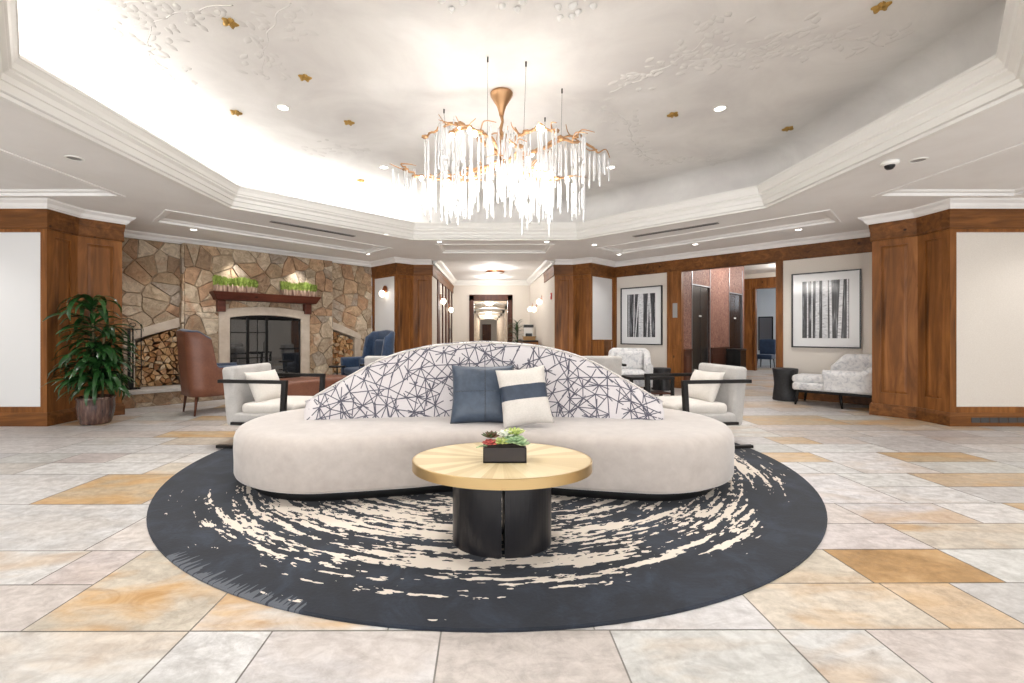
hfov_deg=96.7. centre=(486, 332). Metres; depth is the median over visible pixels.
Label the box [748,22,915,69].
relief
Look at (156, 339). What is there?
log
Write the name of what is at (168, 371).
log
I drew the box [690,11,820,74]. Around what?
relief
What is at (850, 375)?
chaise longue
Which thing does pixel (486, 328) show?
door
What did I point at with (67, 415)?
baseboard
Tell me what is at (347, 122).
flower
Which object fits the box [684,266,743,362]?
wall
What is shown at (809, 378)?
seat cushion
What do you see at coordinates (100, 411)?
pot
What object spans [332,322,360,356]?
trim
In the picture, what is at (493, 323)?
wall
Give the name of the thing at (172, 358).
log
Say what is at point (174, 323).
trim
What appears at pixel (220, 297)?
mantel shelf
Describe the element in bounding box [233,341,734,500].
curved sofa
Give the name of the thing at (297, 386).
leather ottoman
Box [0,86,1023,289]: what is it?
ceiling
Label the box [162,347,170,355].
log
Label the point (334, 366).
side table
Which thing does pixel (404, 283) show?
trim
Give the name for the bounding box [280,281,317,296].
planter
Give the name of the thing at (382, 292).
wall sconce
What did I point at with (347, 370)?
seat cushion
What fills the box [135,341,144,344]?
log
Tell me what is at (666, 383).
table
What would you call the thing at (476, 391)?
cushion
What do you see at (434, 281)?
wall
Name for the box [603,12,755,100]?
relief
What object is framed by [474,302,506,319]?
ceiling
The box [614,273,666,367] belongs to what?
wall
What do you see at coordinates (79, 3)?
relief
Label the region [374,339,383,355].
cushion
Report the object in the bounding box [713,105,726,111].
recessed light
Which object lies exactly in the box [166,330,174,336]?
log
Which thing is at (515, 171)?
chandelier
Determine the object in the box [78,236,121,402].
trim
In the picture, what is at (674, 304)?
panel
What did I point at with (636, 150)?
relief
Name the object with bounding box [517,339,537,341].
countertop
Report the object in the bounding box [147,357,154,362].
log
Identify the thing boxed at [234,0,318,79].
relief
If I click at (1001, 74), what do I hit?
trim
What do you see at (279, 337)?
fireplace
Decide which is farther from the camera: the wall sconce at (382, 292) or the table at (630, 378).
the wall sconce at (382, 292)
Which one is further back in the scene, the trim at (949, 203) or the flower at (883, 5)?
the trim at (949, 203)
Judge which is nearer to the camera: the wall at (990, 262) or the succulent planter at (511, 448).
the succulent planter at (511, 448)
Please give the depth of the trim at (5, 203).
7.92 m
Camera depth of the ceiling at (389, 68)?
4.43 m
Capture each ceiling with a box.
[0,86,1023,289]
[18,0,1005,221]
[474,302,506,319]
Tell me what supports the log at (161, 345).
on the log
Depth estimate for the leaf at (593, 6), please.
3.44 m
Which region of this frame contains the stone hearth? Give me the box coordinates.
[122,373,340,408]
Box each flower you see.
[222,17,238,28]
[230,110,241,115]
[298,74,311,81]
[344,120,354,125]
[667,112,677,117]
[782,126,793,131]
[871,1,891,13]
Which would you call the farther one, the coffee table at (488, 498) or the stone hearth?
the stone hearth
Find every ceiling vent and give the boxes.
[270,221,355,236]
[633,222,718,236]
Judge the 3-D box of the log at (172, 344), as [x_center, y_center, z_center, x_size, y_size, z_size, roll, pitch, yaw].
[-5.798,0.212,8.341,0.360,0.097,0.117,0,0,43]
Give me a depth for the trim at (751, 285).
14.85 m
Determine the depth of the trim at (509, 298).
15.66 m
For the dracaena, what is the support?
on the floor
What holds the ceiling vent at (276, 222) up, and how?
in the ceiling at (982, 156)
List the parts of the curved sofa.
seat, backrest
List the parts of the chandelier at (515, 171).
stem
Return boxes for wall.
[0,229,46,412]
[122,238,180,386]
[175,243,332,384]
[332,263,371,373]
[372,274,395,352]
[432,261,452,344]
[453,285,529,342]
[480,320,496,340]
[530,260,554,347]
[591,274,613,355]
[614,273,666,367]
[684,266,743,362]
[744,272,775,364]
[783,252,871,373]
[950,229,1023,412]
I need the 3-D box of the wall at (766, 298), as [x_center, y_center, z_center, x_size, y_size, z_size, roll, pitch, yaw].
[8.264,-0.355,13.238,9.600,3.150,4.900,0,0,-43]
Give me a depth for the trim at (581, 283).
10.67 m
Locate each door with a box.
[482,324,490,340]
[692,269,710,372]
[729,267,742,348]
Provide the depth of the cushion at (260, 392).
5.00 m
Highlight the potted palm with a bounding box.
[506,319,523,342]
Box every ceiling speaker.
[64,155,83,160]
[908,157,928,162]
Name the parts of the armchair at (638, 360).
seat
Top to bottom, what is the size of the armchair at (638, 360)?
0.908 m
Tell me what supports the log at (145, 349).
on the log
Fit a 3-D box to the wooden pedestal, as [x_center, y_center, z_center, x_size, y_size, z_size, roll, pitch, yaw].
[2.600,0.685,10.290,0.380,1.070,0.340,0,0,-45]
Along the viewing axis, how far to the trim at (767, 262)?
9.44 m
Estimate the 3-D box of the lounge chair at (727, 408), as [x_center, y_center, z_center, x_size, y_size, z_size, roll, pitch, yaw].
[2.316,0.782,5.125,0.847,0.851,0.840,0,0,-8]
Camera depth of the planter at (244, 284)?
8.59 m
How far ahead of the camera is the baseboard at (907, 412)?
6.35 m
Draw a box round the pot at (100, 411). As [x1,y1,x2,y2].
[74,394,116,425]
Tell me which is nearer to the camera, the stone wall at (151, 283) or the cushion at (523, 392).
the cushion at (523, 392)
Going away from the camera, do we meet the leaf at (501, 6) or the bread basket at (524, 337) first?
the leaf at (501, 6)
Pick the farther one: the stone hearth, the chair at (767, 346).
the chair at (767, 346)
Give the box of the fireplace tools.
[125,323,142,389]
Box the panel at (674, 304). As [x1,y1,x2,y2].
[673,303,676,317]
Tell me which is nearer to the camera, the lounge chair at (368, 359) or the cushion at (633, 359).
the lounge chair at (368, 359)
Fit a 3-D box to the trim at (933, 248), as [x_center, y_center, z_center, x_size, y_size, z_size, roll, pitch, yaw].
[6.112,-0.200,6.191,0.090,2.840,0.440,0,0,-1]
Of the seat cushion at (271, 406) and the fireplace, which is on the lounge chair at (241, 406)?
the seat cushion at (271, 406)
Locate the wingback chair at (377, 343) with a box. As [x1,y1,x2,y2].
[340,330,394,375]
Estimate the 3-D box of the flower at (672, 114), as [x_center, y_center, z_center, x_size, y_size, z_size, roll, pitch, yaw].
[2.107,-2.461,5.158,0.126,0.030,0.120,0,0,7]
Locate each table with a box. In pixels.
[329,365,345,374]
[412,442,591,558]
[621,375,674,395]
[651,367,670,390]
[772,367,798,401]
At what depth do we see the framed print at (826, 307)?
8.10 m
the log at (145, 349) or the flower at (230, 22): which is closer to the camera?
the flower at (230, 22)
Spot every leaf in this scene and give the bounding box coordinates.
[437,0,466,13]
[498,0,526,12]
[555,2,577,21]
[568,0,596,16]
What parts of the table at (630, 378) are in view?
leg, leg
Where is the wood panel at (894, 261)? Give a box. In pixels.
[872,236,917,406]
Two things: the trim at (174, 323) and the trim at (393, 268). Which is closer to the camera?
the trim at (174, 323)
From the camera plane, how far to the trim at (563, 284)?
10.84 m
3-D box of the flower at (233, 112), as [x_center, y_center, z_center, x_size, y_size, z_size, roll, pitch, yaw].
[-2.817,-2.461,5.111,0.126,0.030,0.120,0,0,-4]
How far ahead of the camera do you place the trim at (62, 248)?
6.13 m
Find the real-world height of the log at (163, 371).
0.112 m
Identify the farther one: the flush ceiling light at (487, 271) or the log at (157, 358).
the flush ceiling light at (487, 271)
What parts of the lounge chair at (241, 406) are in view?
backrest, seat, arm frame, arm frame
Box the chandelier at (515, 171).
[391,57,609,237]
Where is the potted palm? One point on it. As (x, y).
(516, 324)
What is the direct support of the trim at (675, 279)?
attached to the wall at (658, 353)
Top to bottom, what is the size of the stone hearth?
0.280 m
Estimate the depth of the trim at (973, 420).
5.93 m
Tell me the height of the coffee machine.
0.470 m
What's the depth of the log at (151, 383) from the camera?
8.01 m
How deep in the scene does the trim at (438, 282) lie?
12.82 m
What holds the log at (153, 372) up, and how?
on the log at (157, 377)
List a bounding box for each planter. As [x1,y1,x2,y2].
[212,275,258,292]
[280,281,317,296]
[476,426,529,462]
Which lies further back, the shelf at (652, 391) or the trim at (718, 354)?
the trim at (718, 354)
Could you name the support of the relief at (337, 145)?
attached to the ceiling at (389, 68)
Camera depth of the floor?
2.12 m
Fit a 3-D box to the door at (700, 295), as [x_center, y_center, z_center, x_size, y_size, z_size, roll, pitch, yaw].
[5.031,-0.255,10.766,1.070,2.950,0.090,0,0,-43]
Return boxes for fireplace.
[218,307,309,377]
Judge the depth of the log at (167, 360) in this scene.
8.19 m
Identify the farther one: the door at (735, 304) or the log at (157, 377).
the door at (735, 304)
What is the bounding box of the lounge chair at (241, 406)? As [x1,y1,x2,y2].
[216,363,325,448]
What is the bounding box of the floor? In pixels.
[0,364,1023,682]
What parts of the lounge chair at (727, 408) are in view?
arm frame, arm frame, seat, backrest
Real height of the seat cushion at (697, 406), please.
0.139 m
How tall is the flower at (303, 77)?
0.030 m
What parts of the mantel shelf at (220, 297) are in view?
shelf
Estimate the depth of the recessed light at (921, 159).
4.54 m
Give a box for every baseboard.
[0,402,124,425]
[674,381,680,387]
[798,392,1023,425]
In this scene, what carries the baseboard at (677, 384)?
attached to the wall at (766, 298)
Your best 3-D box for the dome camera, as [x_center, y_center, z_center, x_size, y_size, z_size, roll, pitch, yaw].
[4.070,-1.690,4.600,0.160,0.083,0.160,0,0,0]
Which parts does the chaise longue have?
leg, frame, leg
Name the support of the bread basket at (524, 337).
on the countertop at (518, 340)
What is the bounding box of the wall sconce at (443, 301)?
[440,294,445,303]
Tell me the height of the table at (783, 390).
0.580 m
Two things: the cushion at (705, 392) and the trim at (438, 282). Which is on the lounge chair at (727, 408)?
the cushion at (705, 392)
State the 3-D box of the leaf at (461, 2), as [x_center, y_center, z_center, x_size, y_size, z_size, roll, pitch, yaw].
[-0.255,-2.459,3.395,0.173,0.033,0.173,0,0,34]
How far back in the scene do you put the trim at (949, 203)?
7.83 m
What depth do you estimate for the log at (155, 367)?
8.09 m
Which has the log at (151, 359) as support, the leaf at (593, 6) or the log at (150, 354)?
the log at (150, 354)
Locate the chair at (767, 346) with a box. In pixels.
[757,339,775,367]
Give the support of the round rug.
on the floor
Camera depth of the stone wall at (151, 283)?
7.95 m
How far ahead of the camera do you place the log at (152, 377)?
8.01 m
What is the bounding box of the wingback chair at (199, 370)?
[176,329,248,416]
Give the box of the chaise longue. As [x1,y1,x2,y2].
[792,354,871,408]
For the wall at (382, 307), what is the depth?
10.93 m
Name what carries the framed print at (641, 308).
attached to the wall at (658, 353)
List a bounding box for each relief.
[35,0,164,29]
[112,0,254,95]
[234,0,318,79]
[301,139,369,156]
[582,105,736,165]
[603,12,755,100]
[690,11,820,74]
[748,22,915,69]
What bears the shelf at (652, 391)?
attached to the table at (630, 378)
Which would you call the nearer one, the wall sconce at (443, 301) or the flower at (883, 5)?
the flower at (883, 5)
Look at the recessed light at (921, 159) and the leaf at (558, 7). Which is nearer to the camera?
the leaf at (558, 7)
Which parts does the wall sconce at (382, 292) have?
globe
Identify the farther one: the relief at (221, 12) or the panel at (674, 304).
the panel at (674, 304)
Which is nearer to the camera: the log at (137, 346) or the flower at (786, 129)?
the flower at (786, 129)
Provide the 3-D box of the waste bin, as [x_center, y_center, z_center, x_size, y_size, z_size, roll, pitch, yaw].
[6.334,0.810,11.569,0.410,0.820,0.350,0,0,-43]
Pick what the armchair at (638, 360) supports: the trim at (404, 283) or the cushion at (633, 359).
the cushion at (633, 359)
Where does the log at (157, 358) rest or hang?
on the log
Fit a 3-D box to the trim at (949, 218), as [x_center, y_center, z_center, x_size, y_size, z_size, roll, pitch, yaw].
[4.857,-1.492,8.372,10.259,0.255,2.246,0,0,40]
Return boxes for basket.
[522,336,535,339]
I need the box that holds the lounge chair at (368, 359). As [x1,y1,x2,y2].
[360,356,385,365]
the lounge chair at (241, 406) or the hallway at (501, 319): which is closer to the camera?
the lounge chair at (241, 406)
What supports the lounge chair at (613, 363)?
on the floor
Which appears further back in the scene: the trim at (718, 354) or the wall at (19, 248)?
the trim at (718, 354)
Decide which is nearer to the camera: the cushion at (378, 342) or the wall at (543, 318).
the cushion at (378, 342)
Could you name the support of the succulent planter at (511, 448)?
on the coffee table at (488, 498)
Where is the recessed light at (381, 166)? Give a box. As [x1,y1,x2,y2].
[379,165,388,168]
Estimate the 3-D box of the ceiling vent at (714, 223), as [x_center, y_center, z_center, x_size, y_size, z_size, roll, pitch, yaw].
[3.120,-1.722,7.630,1.414,0.013,0.100,0,0,45]
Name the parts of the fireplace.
pane, glass door, pane, glass door, glass door, pane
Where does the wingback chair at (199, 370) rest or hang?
on the floor
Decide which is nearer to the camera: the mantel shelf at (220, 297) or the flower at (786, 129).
the flower at (786, 129)
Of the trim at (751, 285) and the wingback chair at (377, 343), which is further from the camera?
the trim at (751, 285)
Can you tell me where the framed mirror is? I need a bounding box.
[758,316,772,349]
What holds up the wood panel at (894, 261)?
on the floor
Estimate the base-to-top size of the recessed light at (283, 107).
0.010 m
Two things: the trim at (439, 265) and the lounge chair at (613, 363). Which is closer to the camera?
the lounge chair at (613, 363)
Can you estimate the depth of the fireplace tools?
7.59 m
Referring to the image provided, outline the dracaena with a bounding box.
[40,294,143,425]
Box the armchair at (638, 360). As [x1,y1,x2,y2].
[608,348,652,389]
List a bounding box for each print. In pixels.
[620,285,662,344]
[791,269,861,348]
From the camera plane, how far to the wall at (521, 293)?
15.70 m
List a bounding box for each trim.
[0,0,1023,240]
[0,198,431,266]
[0,209,125,242]
[40,229,77,412]
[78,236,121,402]
[123,318,179,386]
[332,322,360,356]
[371,263,453,292]
[394,274,412,353]
[413,276,431,347]
[433,261,553,284]
[437,280,451,343]
[469,295,512,341]
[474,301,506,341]
[543,209,1023,282]
[555,198,1023,266]
[555,276,572,352]
[573,274,592,355]
[667,271,683,380]
[684,347,729,379]
[687,262,775,271]
[744,277,775,370]
[776,261,782,366]
[918,229,956,412]
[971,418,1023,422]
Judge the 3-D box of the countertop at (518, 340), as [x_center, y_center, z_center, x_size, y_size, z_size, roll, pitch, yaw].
[1.215,0.715,13.850,0.430,1.010,2.340,0,0,0]
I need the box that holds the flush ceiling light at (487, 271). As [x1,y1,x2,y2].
[486,270,503,273]
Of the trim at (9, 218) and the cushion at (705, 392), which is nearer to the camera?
the cushion at (705, 392)
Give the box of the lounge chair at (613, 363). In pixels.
[582,356,626,375]
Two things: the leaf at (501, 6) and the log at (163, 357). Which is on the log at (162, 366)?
the log at (163, 357)
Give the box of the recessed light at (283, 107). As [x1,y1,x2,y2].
[276,104,289,110]
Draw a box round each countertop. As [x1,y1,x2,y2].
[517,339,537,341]
[517,339,537,344]
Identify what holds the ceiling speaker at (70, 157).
attached to the ceiling at (982, 156)
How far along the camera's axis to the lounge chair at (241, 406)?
4.83 m
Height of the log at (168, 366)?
0.098 m
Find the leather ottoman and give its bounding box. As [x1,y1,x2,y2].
[280,374,346,395]
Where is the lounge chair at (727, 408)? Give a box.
[644,363,753,448]
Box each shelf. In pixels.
[209,291,320,313]
[651,390,670,393]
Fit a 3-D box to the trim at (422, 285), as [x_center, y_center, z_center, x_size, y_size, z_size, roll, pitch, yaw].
[-1.530,-0.200,10.875,0.440,2.840,0.090,0,0,0]
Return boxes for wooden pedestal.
[591,339,612,355]
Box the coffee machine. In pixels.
[523,325,533,335]
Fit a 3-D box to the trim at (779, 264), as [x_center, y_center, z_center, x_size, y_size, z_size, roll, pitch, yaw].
[5.668,-0.080,8.754,0.320,2.600,0.120,0,0,-43]
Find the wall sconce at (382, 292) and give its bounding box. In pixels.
[379,286,386,296]
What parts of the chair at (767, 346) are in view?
seat, backrest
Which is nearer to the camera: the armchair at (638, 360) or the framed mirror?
the armchair at (638, 360)
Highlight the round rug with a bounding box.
[146,442,827,632]
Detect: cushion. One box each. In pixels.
[242,396,312,413]
[244,369,280,402]
[344,367,358,373]
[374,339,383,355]
[450,365,513,423]
[495,365,553,427]
[615,351,642,368]
[656,396,726,413]
[688,369,724,402]
[792,373,822,383]
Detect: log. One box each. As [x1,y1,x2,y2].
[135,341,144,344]
[135,345,143,350]
[139,345,148,352]
[144,376,151,382]
[145,352,155,356]
[146,381,153,385]
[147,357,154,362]
[148,373,154,379]
[149,337,160,341]
[150,365,158,369]
[150,370,160,375]
[153,356,161,360]
[154,341,164,348]
[154,375,161,380]
[156,368,165,374]
[158,333,165,338]
[158,364,165,370]
[159,355,166,361]
[161,356,170,362]
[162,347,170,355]
[162,363,172,368]
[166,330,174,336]
[166,369,172,373]
[167,342,176,346]
[168,355,174,360]
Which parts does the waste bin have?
lid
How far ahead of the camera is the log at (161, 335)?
8.11 m
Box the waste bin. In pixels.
[726,348,746,367]
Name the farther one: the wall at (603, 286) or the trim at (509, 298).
the trim at (509, 298)
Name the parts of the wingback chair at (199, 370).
leg, leg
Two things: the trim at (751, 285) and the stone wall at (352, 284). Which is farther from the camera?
the trim at (751, 285)
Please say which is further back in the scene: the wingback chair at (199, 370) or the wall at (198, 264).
the wall at (198, 264)
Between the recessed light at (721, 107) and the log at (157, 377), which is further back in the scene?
the log at (157, 377)
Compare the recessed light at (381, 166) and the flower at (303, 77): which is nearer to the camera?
the flower at (303, 77)
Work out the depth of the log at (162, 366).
8.11 m
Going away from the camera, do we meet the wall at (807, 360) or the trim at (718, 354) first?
the wall at (807, 360)
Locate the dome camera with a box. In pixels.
[879,159,899,169]
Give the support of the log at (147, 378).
on the log at (151, 383)

